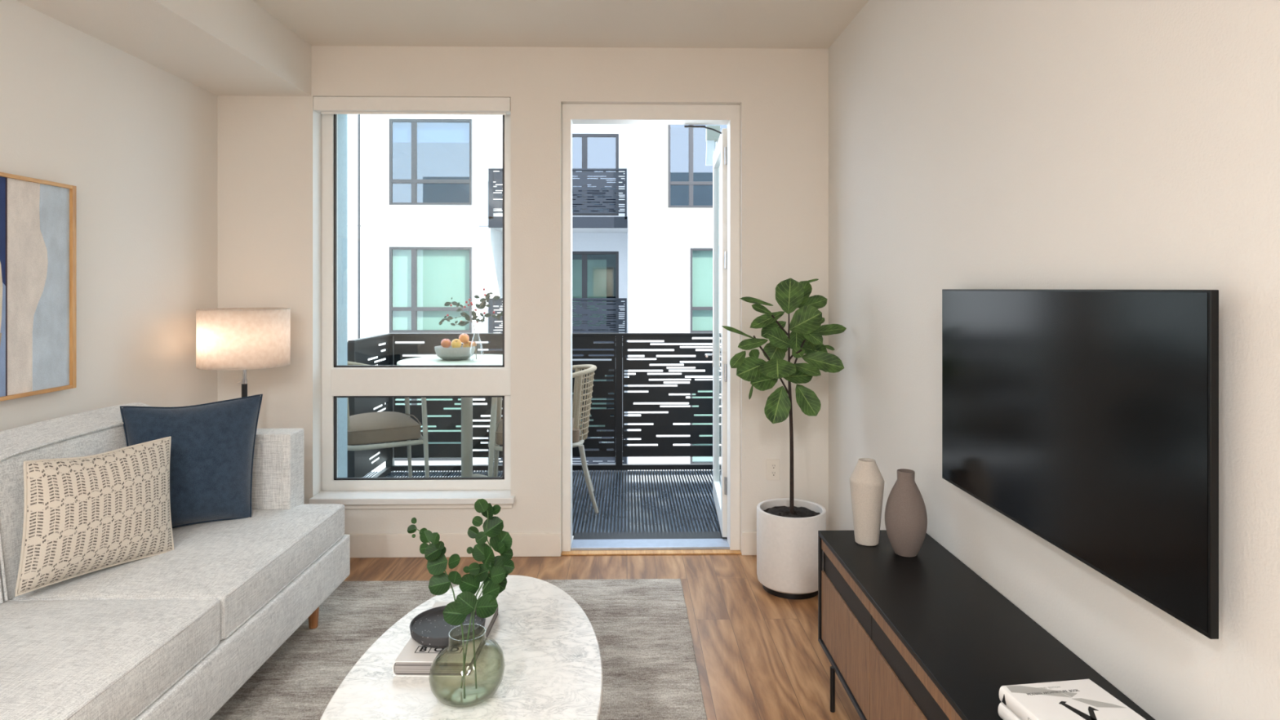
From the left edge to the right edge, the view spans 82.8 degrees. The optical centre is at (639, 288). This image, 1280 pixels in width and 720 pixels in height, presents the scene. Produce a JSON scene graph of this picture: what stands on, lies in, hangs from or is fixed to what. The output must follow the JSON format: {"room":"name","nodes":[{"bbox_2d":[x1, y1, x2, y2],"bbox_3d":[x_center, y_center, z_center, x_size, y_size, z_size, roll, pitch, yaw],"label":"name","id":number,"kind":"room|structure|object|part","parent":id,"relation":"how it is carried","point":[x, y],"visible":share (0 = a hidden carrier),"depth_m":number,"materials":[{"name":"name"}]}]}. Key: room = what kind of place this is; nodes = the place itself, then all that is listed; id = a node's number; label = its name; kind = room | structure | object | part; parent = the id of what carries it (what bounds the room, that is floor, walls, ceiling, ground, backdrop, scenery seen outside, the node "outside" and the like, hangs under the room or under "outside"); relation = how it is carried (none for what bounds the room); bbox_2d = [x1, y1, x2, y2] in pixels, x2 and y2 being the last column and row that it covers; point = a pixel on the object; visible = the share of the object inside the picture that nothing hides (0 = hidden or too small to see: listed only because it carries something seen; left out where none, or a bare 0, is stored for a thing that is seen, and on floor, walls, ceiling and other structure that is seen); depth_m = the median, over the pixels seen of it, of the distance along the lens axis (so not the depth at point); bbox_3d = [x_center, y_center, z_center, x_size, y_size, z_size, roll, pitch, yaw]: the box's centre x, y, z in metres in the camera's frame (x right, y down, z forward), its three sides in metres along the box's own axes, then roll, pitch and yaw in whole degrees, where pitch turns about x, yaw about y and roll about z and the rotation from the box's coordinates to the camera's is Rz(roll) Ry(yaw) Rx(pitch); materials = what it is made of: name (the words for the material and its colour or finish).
{"room":"living room","nodes":[
{"label":"living room","id":0,"kind":"room"},
{"bbox_2d":[0,0,217,431],"bbox_3d":[-2.331,0.070,0.253,0.200,2.790,7.390,0,0,-1],"label":"wall","id":1,"kind":"structure","parent":0,"point":[137,140],"depth_m":3.18,"materials":[{"name":"white paint"}]},
{"bbox_2d":[0,172,76,401],"bbox_3d":[-2.246,-0.007,2.280,0.042,0.800,1.201,0,0,-1],"label":"framed painting","id":2,"kind":"object","parent":1,"relation":"attached to","point":[38,217],"visible":1,"depth_m":2.70,"materials":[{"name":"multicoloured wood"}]},
{"bbox_3d":[-2.246,-0.400,2.280,0.042,0.014,1.159,0,0,-1],"label":"frame","id":3,"kind":"part","parent":2,"relation":"part of","materials":[{"name":"brown wood"}]},
{"bbox_3d":[-2.246,0.386,2.280,0.042,0.014,1.159,0,0,-1],"label":"frame","id":4,"kind":"part","parent":2,"relation":"part of","materials":[{"name":"brown wood"}]},
{"bbox_3d":[-2.257,-0.007,2.870,0.042,0.800,0.021,0,0,-1],"label":"frame","id":5,"kind":"part","parent":2,"relation":"part of","materials":[{"name":"brown wood"}]},
{"bbox_2d":[217,45,828,555],"bbox_3d":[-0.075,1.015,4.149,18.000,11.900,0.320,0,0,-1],"label":"wall","id":6,"kind":"structure","parent":0,"point":[269,147],"depth_m":3.98,"materials":[{"name":"white paint"}]},
{"bbox_2d":[308,114,515,509],"bbox_3d":[-1.236,0.073,4.107,1.100,2.247,0.387,0,0,-1],"label":"window","id":7,"kind":"structure","parent":6,"relation":"in","point":[340,381],"depth_m":4.07,"materials":[{"name":"white plastic"}]},
{"bbox_3d":[-1.234,1.149,3.996,1.100,0.033,0.165,0,0,-1],"label":"sill","id":8,"kind":"part","parent":7,"relation":"part of","materials":[{"name":"paint"}]},
{"bbox_3d":[-1.219,0.523,4.069,1.012,0.152,0.017,0,0,-1],"label":"cross rail","id":9,"kind":"part","parent":7,"relation":"part of","materials":[{"name":"beige paint"}]},
{"bbox_2d":[313,96,511,115],"bbox_3d":[-1.246,-1.004,4.003,1.069,0.087,0.081,0,0,-1],"label":"roller blind","id":10,"kind":"object","parent":6,"relation":"attached to","point":[322,104],"visible":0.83,"depth_m":3.96,"materials":[{"name":"beige fabric"}]},
{"bbox_2d":[344,532,560,557],"bbox_3d":[-1.365,1.401,3.959,1.864,0.128,0.014,0,0,-1],"label":"baseboard","id":11,"kind":"structure","parent":6,"relation":"attached to","point":[544,544],"depth_m":3.96,"materials":[{"name":"paint"}]},
{"bbox_2d":[560,103,741,555],"bbox_3d":[0.060,0.219,4.162,0.994,2.492,0.340,0,0,-1],"label":"door frame","id":12,"kind":"structure","parent":6,"relation":"in","point":[679,543],"depth_m":4.05,"materials":[{"name":"white plastic"}]},
{"bbox_3d":[0.055,1.458,4.260,0.887,0.014,0.144,0,0,-1],"label":"sill","id":13,"kind":"part","parent":12,"relation":"part of","materials":[{"name":"grey metal"}]},
{"bbox_2d":[684,125,721,133],"bbox_3d":[0.378,-0.919,4.198,0.253,0.035,0.051,0,0,-20],"label":"door closer","id":14,"kind":"object","parent":12,"relation":"attached to","point":[704,126],"depth_m":4.17,"materials":[{"name":"brown metal"}]},
{"bbox_3d":[0.429,-0.919,4.215,0.150,0.034,0.017,0,0,-34],"label":"arm","id":15,"kind":"part","parent":14,"relation":"part of","materials":[{"name":"brown metal"}]},
{"bbox_2d":[704,128,727,539],"bbox_3d":[0.485,0.261,4.612,0.107,2.372,0.874,0,0,2],"label":"door","id":16,"kind":"structure","parent":12,"relation":"attached to","point":[719,339],"depth_m":4.67,"materials":[{"name":"white plastic"}]},
{"bbox_3d":[0.473,0.435,4.950,0.058,0.200,0.140,0,0,2],"label":"handle","id":17,"kind":"part","parent":16,"relation":"part of","materials":[{"name":"silver metal"}]},
{"bbox_3d":[0.513,0.245,4.618,0.006,2.140,0.680,0,0,2],"label":"pane","id":18,"kind":"part","parent":16,"relation":"part of","materials":[{"name":"clear glass"}]},
{"bbox_3d":[0.513,0.255,4.618,0.045,2.360,0.860,0,0,2],"label":"frame","id":19,"kind":"part","parent":16,"relation":"part of","materials":[{"name":"white plastic"}]},
{"bbox_2d":[742,531,756,555],"bbox_3d":[0.801,1.401,3.998,0.481,0.128,0.014,0,0,-1],"label":"baseboard","id":20,"kind":"structure","parent":6,"relation":"attached to","point":[748,538],"depth_m":3.99,"materials":[{"name":"paint"}]},
{"bbox_2d":[766,458,779,479],"bbox_3d":[0.733,0.998,4.000,0.074,0.115,0.008,0,0,-1],"label":"wall outlet","id":21,"kind":"object","parent":6,"relation":"attached to","point":[772,465],"visible":1,"depth_m":4.00,"materials":[{"name":"plastic"}]},
{"bbox_2d":[770,471,776,475],"bbox_3d":[0.736,1.019,3.998,0.033,0.028,0.002,0,0,-1],"label":"socket","id":22,"kind":"object","parent":21,"relation":"attached to","point":[772,473],"depth_m":4.00,"materials":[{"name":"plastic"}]},
{"bbox_2d":[770,463,776,469],"bbox_3d":[0.736,0.979,3.998,0.033,0.028,0.002,0,0,-1],"label":"socket","id":23,"kind":"object","parent":21,"relation":"attached to","point":[773,466],"depth_m":4.00,"materials":[{"name":"plastic"}]},
{"bbox_2d":[377,470,719,535],"bbox_3d":[-0.543,1.647,5.161,3.400,0.275,1.720,0,0,-1],"label":"floor","id":24,"kind":"structure","parent":0,"point":[622,486],"depth_m":5.15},
{"bbox_2d":[363,469,719,534],"bbox_3d":[-0.544,1.502,5.184,3.340,0.015,1.585,0,0,-1],"label":"deck","id":25,"kind":"object","parent":24,"relation":"on","point":[393,474],"visible":0.32,"depth_m":5.19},
{"bbox_2d":[347,360,429,477],"bbox_3d":[-1.808,0.985,4.918,0.635,1.025,0.632,0,0,-29],"label":"armchair","id":26,"kind":"object","parent":25,"relation":"on","point":[378,427],"visible":0.48,"depth_m":4.76,"materials":[{"name":"grey fabric"}]},
{"bbox_3d":[-1.878,0.760,4.643,0.032,0.509,0.066,0,0,34],"label":"post","id":27,"kind":"part","parent":26,"relation":"part of","materials":[{"name":"beige wicker"}]},
{"bbox_3d":[-1.823,0.563,4.900,0.590,0.182,0.614,0,0,-29],"label":"rail","id":28,"kind":"part","parent":26,"relation":"part of","materials":[{"name":"beige wicker"}]},
{"bbox_2d":[347,411,420,444],"bbox_3d":[-1.777,0.923,4.925,0.476,0.155,0.503,0,0,-29],"label":"seat cushion","id":29,"kind":"object","parent":26,"relation":"on","point":[378,427],"depth_m":4.75,"materials":[{"name":"beige fabric"}]},
{"bbox_3d":[-1.779,1.014,4.945,0.556,0.030,0.613,0,0,-29],"label":"seat frame","id":30,"kind":"part","parent":26,"relation":"part of","materials":[{"name":"beige metal"}]},
{"bbox_3d":[-1.690,1.067,5.294,0.064,0.857,0.034,0,0,-29],"label":"leg","id":31,"kind":"part","parent":26,"relation":"part of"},
{"bbox_3d":[-1.418,1.067,4.804,0.064,0.857,0.034,0,0,-29],"label":"leg","id":32,"kind":"part","parent":26,"relation":"part of","materials":[{"name":"beige metal"}]},
{"bbox_2d":[396,354,502,476],"bbox_3d":[-1.222,0.995,5.129,0.940,0.980,0.940,0,0,-1],"label":"bistro table","id":33,"kind":"object","parent":25,"relation":"on","point":[488,359],"visible":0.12,"depth_m":5.09,"materials":[{"name":"beige paint"}]},
{"bbox_2d":[434,344,475,360],"bbox_3d":[-1.318,0.458,5.177,0.284,0.094,0.284,0,0,-1],"label":"fruit bowl","id":34,"kind":"object","parent":33,"relation":"on","point":[451,353],"visible":0.91,"depth_m":5.07,"materials":[{"name":"grey ceramic"}]},
{"bbox_2d":[440,337,451,347],"bbox_3d":[-1.383,0.388,5.176,0.071,0.069,0.071,0,0,17],"label":"apple","id":35,"kind":"object","parent":34,"relation":"in","point":[445,343],"visible":0.96,"depth_m":5.15,"materials":[{"name":"food"}]},
{"bbox_2d":[450,338,462,347],"bbox_3d":[-1.295,0.390,5.117,0.073,0.072,0.072,0,0,18],"label":"apple","id":36,"kind":"object","parent":34,"relation":"in","point":[455,343],"visible":0.9,"depth_m":5.09,"materials":[{"name":"yellow food"}]},
{"bbox_2d":[462,341,470,347],"bbox_3d":[-1.239,0.406,5.208,0.067,0.066,0.066,0,0,18],"label":"apple","id":37,"kind":"object","parent":34,"relation":"in","point":[464,344],"visible":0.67,"depth_m":5.18,"materials":[{"name":"food"}]},
{"bbox_2d":[458,333,469,342],"bbox_3d":[-1.255,0.352,5.178,0.073,0.071,0.073,0,0,17],"label":"peach","id":38,"kind":"object","parent":37,"relation":"on","point":[464,338],"visible":0.98,"depth_m":5.15,"materials":[{"name":"orange food"}]},
{"bbox_2d":[469,341,476,346],"bbox_3d":[-1.198,0.400,5.199,0.052,0.051,0.052,0,0,17],"label":"peach","id":39,"kind":"object","parent":34,"relation":"in","point":[472,343],"visible":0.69,"depth_m":5.18,"materials":[{"name":"orange food"}]},
{"bbox_3d":[-1.136,0.380,5.040,0.104,0.250,0.104,0,0,-1],"label":"glass bottle vase","id":40,"kind":"object","parent":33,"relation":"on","visible":0},
{"bbox_2d":[439,288,502,359],"bbox_3d":[-1.161,0.244,5.043,0.463,0.493,0.077,0,0,-1],"label":"branch","id":41,"kind":"object","parent":40,"relation":"in","point":[482,305],"visible":1,"depth_m":5.04,"materials":[{"name":"green plant"}]},
{"bbox_2d":[347,333,712,477],"bbox_3d":[-0.503,0.931,5.582,3.145,1.128,0.880,0,0,-1],"label":"balcony railing","id":42,"kind":"object","parent":25,"relation":"on","point":[359,350],"visible":0.61,"depth_m":5.99,"materials":[{"name":"black metal"}]},
{"bbox_3d":[-2.038,0.936,5.139,0.050,1.118,0.050,0,0,-1],"label":"post","id":43,"kind":"part","parent":42,"relation":"part of","materials":[{"name":"metal"}]},
{"bbox_3d":[-2.050,0.376,5.549,0.050,0.018,0.830,0,0,-1],"label":"rail","id":44,"kind":"part","parent":42,"relation":"part of","materials":[{"name":"metal"}]},
{"bbox_3d":[-2.047,0.888,5.534,0.004,1.003,0.800,0,0,-1],"label":"panel","id":45,"kind":"part","parent":42,"relation":"part of","materials":[{"name":"metal"}]},
{"bbox_3d":[-2.045,1.474,5.549,0.040,0.042,0.830,0,0,-1],"label":"rail","id":46,"kind":"part","parent":42,"relation":"part of","materials":[{"name":"white metal"}]},
{"bbox_3d":[-2.053,0.936,5.964,0.056,1.118,0.060,0,0,-1],"label":"post","id":47,"kind":"part","parent":42,"relation":"part of","materials":[{"name":"metal"}]},
{"bbox_3d":[-1.113,0.888,5.983,1.820,1.003,0.004,0,0,-1],"label":"panel","id":48,"kind":"part","parent":42,"relation":"part of","materials":[{"name":"black metal"}]},
{"bbox_3d":[-0.505,0.376,5.987,3.135,0.018,0.060,0,0,-1],"label":"rail","id":49,"kind":"part","parent":42,"relation":"part of","materials":[{"name":"black metal"}]},
{"bbox_3d":[-0.505,1.474,5.992,3.095,0.042,0.040,0,0,-1],"label":"rail","id":50,"kind":"part","parent":42,"relation":"part of","materials":[{"name":"black metal"}]},
{"bbox_3d":[-0.173,0.936,5.998,0.056,1.118,0.060,0,0,-1],"label":"post","id":51,"kind":"part","parent":42,"relation":"part of","materials":[{"name":"black metal"}]},
{"bbox_3d":[0.429,0.888,6.011,1.145,1.003,0.004,0,0,-1],"label":"panel","id":52,"kind":"part","parent":42,"relation":"part of","materials":[{"name":"black metal"}]},
{"bbox_2d":[487,364,598,513],"bbox_3d":[-0.671,1.018,5.048,0.742,0.958,0.620,0,0,-7],"label":"armchair","id":53,"kind":"object","parent":25,"relation":"on","point":[495,437],"visible":0.55,"depth_m":4.88,"materials":[{"name":"beige wicker"}]},
{"bbox_3d":[-0.969,1.095,4.743,0.074,0.801,0.034,0,0,-7],"label":"leg","id":54,"kind":"part","parent":53,"relation":"part of","materials":[{"name":"beige metal"}]},
{"bbox_3d":[-1.036,1.095,5.289,0.074,0.801,0.034,0,0,-7],"label":"leg","id":55,"kind":"part","parent":53,"relation":"part of","materials":[{"name":"beige metal"}]},
{"bbox_3d":[-0.713,1.045,5.033,0.649,0.028,0.602,0,0,-7],"label":"seat frame","id":56,"kind":"part","parent":53,"relation":"part of","materials":[{"name":"beige metal"}]},
{"bbox_2d":[495,417,579,444],"bbox_3d":[-0.707,0.961,5.053,0.556,0.145,0.494,0,0,-7],"label":"seat cushion","id":57,"kind":"object","parent":53,"relation":"on","point":[575,421],"depth_m":4.86,"materials":[{"name":"beige fabric"}]},
{"bbox_3d":[-0.469,0.808,5.278,0.075,0.476,0.032,0,0,-30],"label":"post","id":58,"kind":"part","parent":53,"relation":"part of","materials":[{"name":"beige wicker"}]},
{"bbox_3d":[-0.421,0.808,4.892,0.075,0.476,0.032,0,0,16],"label":"post","id":59,"kind":"part","parent":53,"relation":"part of","materials":[{"name":"beige wicker"}]},
{"bbox_3d":[-0.646,0.624,5.060,0.690,0.170,0.603,0,0,-7],"label":"rail","id":60,"kind":"part","parent":53,"relation":"part of","materials":[{"name":"beige wicker"}]},
{"bbox_3d":[-0.406,1.270,5.345,0.137,0.454,0.031,0,0,-14],"label":"leg","id":61,"kind":"part","parent":53,"relation":"part of","materials":[{"name":"beige metal"}]},
{"bbox_3d":[-0.344,1.270,4.842,0.137,0.454,0.031,0,0,0],"label":"leg","id":62,"kind":"part","parent":53,"relation":"part of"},
{"bbox_2d":[253,0,869,48],"bbox_3d":[-0.562,-1.475,0.285,3.739,0.300,7.390,0,0,-1],"label":"ceiling","id":63,"kind":"structure","parent":0,"point":[665,24],"depth_m":3.62,"materials":[{"name":"beige paint"}]},
{"bbox_2d":[15,0,311,96],"bbox_3d":[-1.980,-1.188,0.359,0.506,0.275,7.190,0,0,-1],"label":"soffit","id":64,"kind":"structure","parent":63,"relation":"attached to","point":[220,47],"depth_m":3.22,"materials":[{"name":"white paint"}]},
{"bbox_2d":[343,554,861,719],"bbox_3d":[-0.563,1.565,0.355,3.739,0.200,7.530,0,0,-1],"label":"floor","id":65,"kind":"structure","parent":0,"point":[759,655],"depth_m":3.18,"materials":[{"name":"brown wood"}]},
{"bbox_2d":[195,307,290,397],"bbox_3d":[-1.996,0.783,3.665,0.420,1.364,0.420,0,0,-1],"label":"floor lamp","id":66,"kind":"object","parent":65,"relation":"on","point":[228,339],"visible":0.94,"depth_m":3.49,"materials":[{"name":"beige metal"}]},
{"bbox_3d":[-1.996,0.245,3.665,0.417,0.288,0.417,0,0,-1],"label":"lamp shade","id":67,"kind":"part","parent":66,"relation":"part of","materials":[{"name":"fabric"}]},
{"bbox_2d":[208,578,706,719],"bbox_3d":[-0.949,1.460,1.952,2.372,0.011,3.338,0,0,-1],"label":"rug","id":68,"kind":"object","parent":65,"relation":"on","point":[642,628],"visible":0.41,"depth_m":2.91,"materials":[{"name":"grey carpet"}]},
{"bbox_2d":[0,402,350,719],"bbox_3d":[-1.766,0.967,2.219,0.929,0.973,2.220,0,0,-1],"label":"sofa","id":69,"kind":"object","parent":68,"relation":"on","point":[174,634],"visible":0.61,"depth_m":2.34,"materials":[{"name":"grey fabric"}]},
{"bbox_2d":[0,402,151,601],"bbox_3d":[-2.079,0.732,2.716,0.191,0.511,0.905,0,0,-1],"label":"cushion","id":70,"kind":"object","parent":69,"relation":"on","point":[101,430],"depth_m":2.46,"materials":[{"name":"grey fabric"}]},
{"bbox_2d":[14,436,174,596],"bbox_3d":[-1.831,0.749,2.492,0.165,0.428,0.533,0,0,22],"label":"throw pillow","id":71,"kind":"object","parent":69,"relation":"on","point":[82,515],"visible":1,"depth_m":2.40,"materials":[{"name":"fabric"}]},
{"bbox_2d":[0,599,220,719],"bbox_3d":[-1.680,1.039,1.798,0.745,0.168,0.996,0,0,-1],"label":"seat cushion","id":72,"kind":"object","parent":69,"relation":"on","point":[60,659],"depth_m":1.98,"materials":[{"name":"grey fabric"}]},
{"bbox_2d":[15,504,344,639],"bbox_3d":[-1.698,1.039,2.807,0.745,0.168,1.001,0,0,-1],"label":"seat cushion","id":73,"kind":"object","parent":69,"relation":"on","point":[248,565],"depth_m":2.59,"materials":[{"name":"grey fabric"}]},
{"bbox_2d":[120,394,262,528],"bbox_3d":[-1.815,0.713,2.971,0.501,0.514,0.224,0,0,-41],"label":"throw pillow","id":74,"kind":"object","parent":69,"relation":"on","point":[212,444],"visible":0.84,"depth_m":2.92,"materials":[{"name":"blue fabric"}]},
{"bbox_3d":[-1.890,0.884,3.252,0.707,0.491,0.145,0,0,-1],"label":"arm","id":75,"kind":"part","parent":69,"relation":"part of","materials":[{"name":"grey fabric"}]},
{"bbox_3d":[-1.401,1.383,3.115,0.052,0.140,0.052,0,0,-1],"label":"leg","id":76,"kind":"part","parent":69,"relation":"part of","materials":[{"name":"brown wood"}]},
{"bbox_2d":[320,574,603,719],"bbox_3d":[-0.447,1.250,1.935,0.697,0.409,1.437,0,0,-1],"label":"coffee table","id":77,"kind":"object","parent":68,"relation":"on","point":[549,645],"visible":0.79,"depth_m":1.96,"materials":[{"name":"white stone"}]},
{"bbox_2d":[392,601,499,676],"bbox_3d":[-0.559,1.025,2.142,0.212,0.040,0.372,0,0,1],"label":"book","id":78,"kind":"object","parent":77,"relation":"on","point":[415,659],"visible":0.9,"depth_m":1.98,"materials":[{"name":"white paper"}]},
{"bbox_2d":[409,605,485,648],"bbox_3d":[-0.558,0.985,2.112,0.214,0.039,0.214,0,0,-1],"label":"dish","id":79,"kind":"object","parent":78,"relation":"on","point":[429,628],"visible":0.75,"depth_m":2.09,"materials":[{"name":"black ceramic"}]},
{"bbox_2d":[428,633,505,707],"bbox_3d":[-0.443,0.963,1.860,0.190,0.165,0.190,0,0,-1],"label":"glass vase","id":80,"kind":"object","parent":77,"relation":"on","point":[448,633],"visible":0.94,"depth_m":1.85,"materials":[{"name":"glass"}]},
{"bbox_2d":[407,517,465,698],"bbox_3d":[-0.521,0.812,1.871,0.176,0.443,0.049,0,0,13],"label":"branch","id":81,"kind":"object","parent":80,"relation":"in","point":[439,584],"visible":0.98,"depth_m":1.87,"materials":[{"name":"green plant"}]},
{"bbox_2d":[442,565,506,688],"bbox_3d":[-0.421,0.869,1.850,0.162,0.328,0.057,0,0,-1],"label":"branch","id":82,"kind":"object","parent":80,"relation":"in","point":[455,613],"visible":1,"depth_m":1.85,"materials":[{"name":"green plant"}]},
{"bbox_3d":[-0.409,0.890,1.858,0.047,0.286,0.021,0,0,32],"label":"stem","id":83,"kind":"part","parent":82,"relation":"part of","materials":[{"name":"green plant"}]},
{"bbox_2d":[458,498,514,688],"bbox_3d":[-0.396,0.788,1.881,0.144,0.490,0.059,0,0,-1],"label":"branch","id":84,"kind":"object","parent":80,"relation":"in","point":[500,541],"visible":0.96,"depth_m":1.89,"materials":[{"name":"green plant"}]},
{"bbox_3d":[-0.422,0.797,1.876,0.083,0.473,0.029,0,0,-11],"label":"stem","id":85,"kind":"part","parent":84,"relation":"part of","materials":[{"name":"green plant"}]},
{"bbox_2d":[721,278,846,599],"bbox_3d":[0.709,0.707,3.558,0.639,1.517,0.333,0,0,-1],"label":"fig tree","id":86,"kind":"object","parent":65,"relation":"on","point":[787,529],"visible":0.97,"depth_m":3.50,"materials":[{"name":"green plant"}]},
{"bbox_3d":[0.741,1.255,3.559,0.333,0.360,0.333,0,0,-1],"label":"planter","id":87,"kind":"part","parent":86,"relation":"part of","materials":[{"name":"white ceramic"}]},
{"bbox_2d":[817,529,1155,719],"bbox_3d":[0.872,1.184,1.893,0.404,0.562,1.645,0,0,-1],"label":"media console","id":88,"kind":"object","parent":65,"relation":"on","point":[923,636],"visible":0.92,"depth_m":2.03,"materials":[{"name":"black paint"}]},
{"bbox_3d":[0.668,1.389,2.517,0.017,0.152,0.017,0,0,-1],"label":"leg","id":89,"kind":"part","parent":88,"relation":"part of","materials":[{"name":"black metal"}]},
{"bbox_3d":[0.877,1.117,1.894,0.394,0.396,1.645,0,0,-1],"label":"frame","id":90,"kind":"part","parent":88,"relation":"part of","materials":[{"name":"black wood"}]},
{"bbox_3d":[0.689,0.947,2.428,0.021,0.036,0.536,0,0,-1],"label":"drawer","id":91,"kind":"part","parent":88,"relation":"part of","materials":[{"name":"brown wood"}]},
{"bbox_3d":[0.689,1.172,2.428,0.021,0.252,0.536,0,0,-1],"label":"door","id":92,"kind":"part","parent":88,"relation":"part of","materials":[{"name":"brown wood"}]},
{"bbox_3d":[0.692,1.006,2.428,0.015,0.078,0.536,0,0,-1],"label":"recessed pull","id":93,"kind":"part","parent":88,"relation":"part of","materials":[{"name":"black paint"}]},
{"bbox_2d":[849,457,884,546],"bbox_3d":[0.807,0.756,2.582,0.119,0.294,0.119,0,0,-1],"label":"vase","id":94,"kind":"object","parent":88,"relation":"on","point":[866,480],"visible":1,"depth_m":2.54,"materials":[{"name":"beige ceramic"}]},
{"bbox_3d":[0.699,1.172,1.890,0.021,0.252,0.536,0,0,-1],"label":"door","id":95,"kind":"part","parent":88,"relation":"part of","materials":[{"name":"brown wood"}]},
{"bbox_2d":[884,468,927,556],"bbox_3d":[0.907,0.762,2.479,0.137,0.281,0.137,0,0,-1],"label":"vase","id":96,"kind":"object","parent":88,"relation":"on","point":[905,511],"visible":1,"depth_m":2.43,"materials":[{"name":"brown ceramic"}]},
{"bbox_3d":[0.702,1.006,1.890,0.015,0.078,0.536,0,0,-1],"label":"recessed pull","id":97,"kind":"part","parent":88,"relation":"part of","materials":[{"name":"black paint"}]},
{"bbox_3d":[0.699,0.947,1.890,0.021,0.036,0.536,0,0,-1],"label":"drawer","id":98,"kind":"part","parent":88,"relation":"part of","materials":[{"name":"brown wood"}]},
{"bbox_3d":[0.708,0.947,1.353,0.021,0.036,0.535,0,0,-1],"label":"drawer","id":99,"kind":"part","parent":88,"relation":"part of","materials":[{"name":"brown wood"}]},
{"bbox_2d":[997,702,1021,719],"bbox_3d":[0.876,0.887,1.401,0.209,0.032,0.285,0,0,-8],"label":"book","id":100,"kind":"object","parent":88,"relation":"on","point":[1005,713],"visible":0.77,"depth_m":1.50,"materials":[{"name":"white paper"}]},
{"bbox_2d":[999,679,1146,719],"bbox_3d":[0.878,0.853,1.401,0.210,0.034,0.285,0,0,-8],"label":"book","id":101,"kind":"object","parent":100,"relation":"on","point":[1082,699],"visible":1,"depth_m":1.47,"materials":[{"name":"white paper"}]},
{"bbox_2d":[828,0,1279,719],"bbox_3d":[1.208,0.070,0.317,0.200,2.790,7.390,0,0,-1],"label":"wall","id":102,"kind":"structure","parent":0,"point":[1011,144],"depth_m":1.85,"materials":[{"name":"beige painted plaster"}]},
{"bbox_2d":[942,288,1218,639],"bbox_3d":[1.046,0.316,1.857,0.068,0.627,1.109,0,0,-1],"label":"television","id":103,"kind":"object","parent":102,"relation":"attached to","point":[1087,420],"visible":1,"depth_m":1.61,"materials":[{"name":"matt black lacquer"},{"name":"black glass"}]},
{"label":"outside","id":104,"kind":"structure","parent":0,"visible":0},
{"bbox_3d":[-0.309,7.565,17.152,40.000,0.200,25.690,0,0,-1],"label":"ground","id":105,"kind":"structure","parent":104,"visible":0},
{"bbox_2d":[347,114,727,471],"bbox_3d":[-2.350,0.070,19.451,24.000,16.250,4.420,0,0,-1],"label":"apartment building","id":106,"kind":"structure","parent":105,"relation":"on","point":[425,191],"depth_m":18.10,"materials":[{"name":"white paint"}]},
{"bbox_2d":[392,122,469,142],"bbox_3d":[-5.232,-3.959,18.294,1.998,0.554,0.010,0,0,-1],"label":"blind","id":107,"kind":"object","parent":106,"relation":"hanging from","point":[427,132],"depth_m":18.29,"materials":[{"name":"blue fabric"}]},
{"bbox_2d":[392,249,469,329],"bbox_3d":[-5.232,-0.004,18.294,1.998,2.085,0.010,0,0,-1],"label":"blind","id":108,"kind":"object","parent":106,"relation":"hanging from","point":[442,275],"depth_m":18.29,"materials":[{"name":"teal fabric"}]},
{"bbox_3d":[-2.026,-2.335,17.881,3.403,1.240,0.090,0,0,-1],"label":"balcony railing","id":109,"kind":"part","parent":106,"relation":"part of","materials":[{"name":"grey metal"}]},
{"bbox_3d":[-2.026,0.855,17.881,3.403,1.240,0.090,0,0,-1],"label":"balcony railing","id":110,"kind":"part","parent":106,"relation":"part of","materials":[{"name":"grey metal"}]},
{"bbox_3d":[-2.026,4.045,17.881,3.403,1.240,0.090,0,0,-1],"label":"balcony railing","id":111,"kind":"part","parent":106,"relation":"part of","materials":[{"name":"black metal"}]},
{"bbox_3d":[-2.026,-2.400,17.871,3.403,1.090,0.010,0,0,-1],"label":"balcony panel","id":112,"kind":"part","parent":106,"relation":"part of","materials":[{"name":"grey metal"}]},
{"bbox_3d":[-2.026,0.790,17.871,3.403,1.090,0.010,0,0,-1],"label":"balcony panel","id":113,"kind":"part","parent":106,"relation":"part of","materials":[{"name":"grey metal"}]},
{"bbox_3d":[-2.026,3.980,17.871,3.403,1.090,0.010,0,0,-1],"label":"balcony panel","id":114,"kind":"part","parent":106,"relation":"part of","materials":[{"name":"black metal"}]},
{"bbox_2d":[572,259,606,325],"bbox_3d":[-1.952,0.150,20.273,2.026,1.923,0.010,0,0,-1],"label":"glass door","id":115,"kind":"structure","parent":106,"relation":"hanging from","point":[596,268],"depth_m":20.28,"materials":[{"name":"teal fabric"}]},
{"bbox_2d":[692,250,712,330],"bbox_3d":[2.142,0.019,17.726,1.818,2.002,0.010,0,0,-1],"label":"blind","id":116,"kind":"object","parent":106,"relation":"hanging from","point":[702,260],"depth_m":17.71,"materials":[{"name":"teal fabric"}]}
]}

